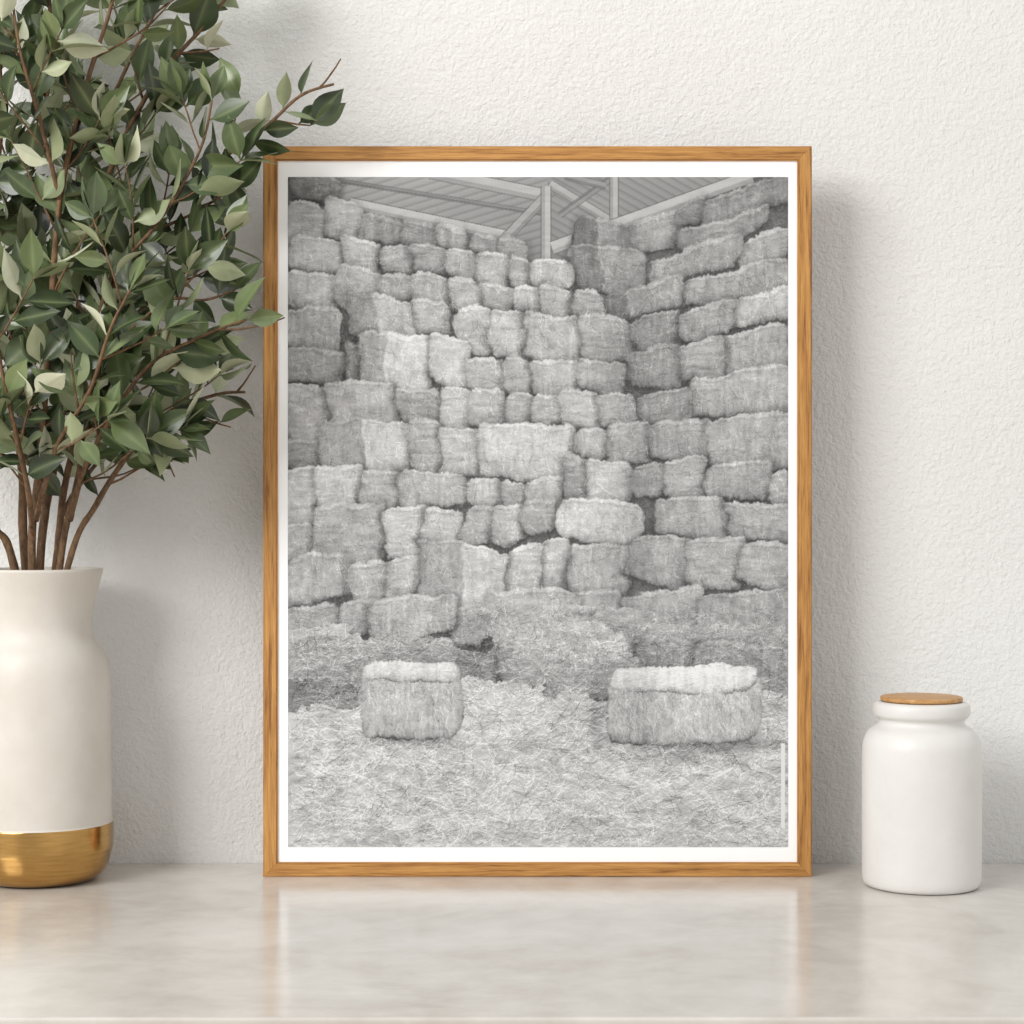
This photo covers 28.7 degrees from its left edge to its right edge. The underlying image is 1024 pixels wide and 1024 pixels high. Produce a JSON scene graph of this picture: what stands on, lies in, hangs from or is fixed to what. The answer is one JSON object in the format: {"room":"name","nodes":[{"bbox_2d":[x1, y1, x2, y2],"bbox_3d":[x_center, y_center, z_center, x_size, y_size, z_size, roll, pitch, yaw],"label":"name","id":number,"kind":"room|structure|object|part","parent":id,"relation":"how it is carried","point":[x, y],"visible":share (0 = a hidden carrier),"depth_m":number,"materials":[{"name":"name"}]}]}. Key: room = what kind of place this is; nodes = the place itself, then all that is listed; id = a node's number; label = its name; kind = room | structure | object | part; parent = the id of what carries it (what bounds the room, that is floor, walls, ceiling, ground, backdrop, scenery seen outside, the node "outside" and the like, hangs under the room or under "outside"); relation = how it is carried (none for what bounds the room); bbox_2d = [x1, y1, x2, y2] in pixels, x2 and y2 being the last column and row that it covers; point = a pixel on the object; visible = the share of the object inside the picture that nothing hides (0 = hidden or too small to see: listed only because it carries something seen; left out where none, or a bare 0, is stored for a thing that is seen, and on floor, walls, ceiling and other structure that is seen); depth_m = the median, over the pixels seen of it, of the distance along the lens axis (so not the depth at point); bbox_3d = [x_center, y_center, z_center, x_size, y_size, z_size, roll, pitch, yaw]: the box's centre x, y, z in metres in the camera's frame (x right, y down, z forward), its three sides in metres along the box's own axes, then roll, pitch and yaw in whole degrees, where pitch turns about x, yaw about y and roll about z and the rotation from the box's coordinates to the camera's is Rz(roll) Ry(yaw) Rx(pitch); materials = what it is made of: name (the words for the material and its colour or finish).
{"room":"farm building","nodes":[
{"label":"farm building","id":0,"kind":"room"},
{"bbox_2d":[0,0,1023,863],"bbox_3d":[0.000,-0.210,2.130,6.000,2.850,0.100,0,0,0],"label":"wall","id":1,"kind":"structure","parent":0,"point":[910,113],"depth_m":2.08,"materials":[{"name":"white paint"}]},
{"bbox_3d":[0.000,1.240,0.440,6.000,0.050,3.280,0,0,0],"label":"floor","id":2,"kind":"structure","parent":0,"visible":0},
{"bbox_2d":[0,864,1023,1023],"bbox_3d":[0.000,0.790,1.761,2.600,0.850,0.636,0,0,0],"label":"tabletop","id":3,"kind":"object","parent":2,"relation":"on","point":[128,943],"visible":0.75,"depth_m":1.67,"materials":[{"name":"stone"}]},
{"bbox_2d":[0,567,113,887],"bbox_3d":[-0.469,0.210,1.988,0.144,0.309,0.144,0,0,-13],"label":"ceramic vase","id":4,"kind":"object","parent":3,"relation":"on","point":[57,821],"visible":0.99,"depth_m":1.93,"materials":[{"name":"white ceramic"}]},
{"bbox_2d":[0,0,345,569],"bbox_3d":[-0.431,-0.185,1.939,0.542,0.948,0.268,0,0,0],"label":"leafy branches","id":5,"kind":"object","parent":4,"relation":"in","point":[100,340],"visible":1,"depth_m":1.91,"materials":[{"name":"green plant"}]},
{"bbox_2d":[263,146,811,876],"bbox_3d":[0.025,-0.001,2.013,0.549,0.731,0.026,0,0,0],"label":"picture frame","id":6,"kind":"object","parent":3,"relation":"on","point":[537,420],"visible":1,"depth_m":2.00,"materials":[{"name":"grey paper"}]},
{"bbox_3d":[-0.242,-0.001,2.013,0.014,0.731,0.026,0,0,0],"label":"frame","id":7,"kind":"part","parent":6,"relation":"part of","materials":[{"name":"brown wood"}]},
{"bbox_3d":[0.025,0.358,2.013,0.549,0.014,0.026,0,0,0],"label":"frame","id":8,"kind":"part","parent":6,"relation":"part of","materials":[{"name":"brown wood"}]},
{"bbox_3d":[0.025,-0.359,2.013,0.549,0.014,0.026,0,0,0],"label":"frame","id":9,"kind":"part","parent":6,"relation":"part of","materials":[{"name":"brown wood"}]},
{"bbox_3d":[0.293,-0.001,2.013,0.014,0.731,0.026,0,0,0],"label":"frame","id":10,"kind":"part","parent":6,"relation":"part of","materials":[{"name":"brown wood"}]},
{"bbox_2d":[862,693,981,894],"bbox_3d":[0.400,0.273,1.955,0.115,0.185,0.115,0,0,0],"label":"lidded jar","id":11,"kind":"object","parent":3,"relation":"on","point":[922,763],"visible":1,"depth_m":1.91,"materials":[{"name":"white ceramic"}]},
{"bbox_3d":[0.400,0.183,1.955,0.079,0.007,0.079,0,0,0],"label":"wooden lid","id":12,"kind":"part","parent":11,"relation":"part of","materials":[{"name":"brown wood"}]}
]}

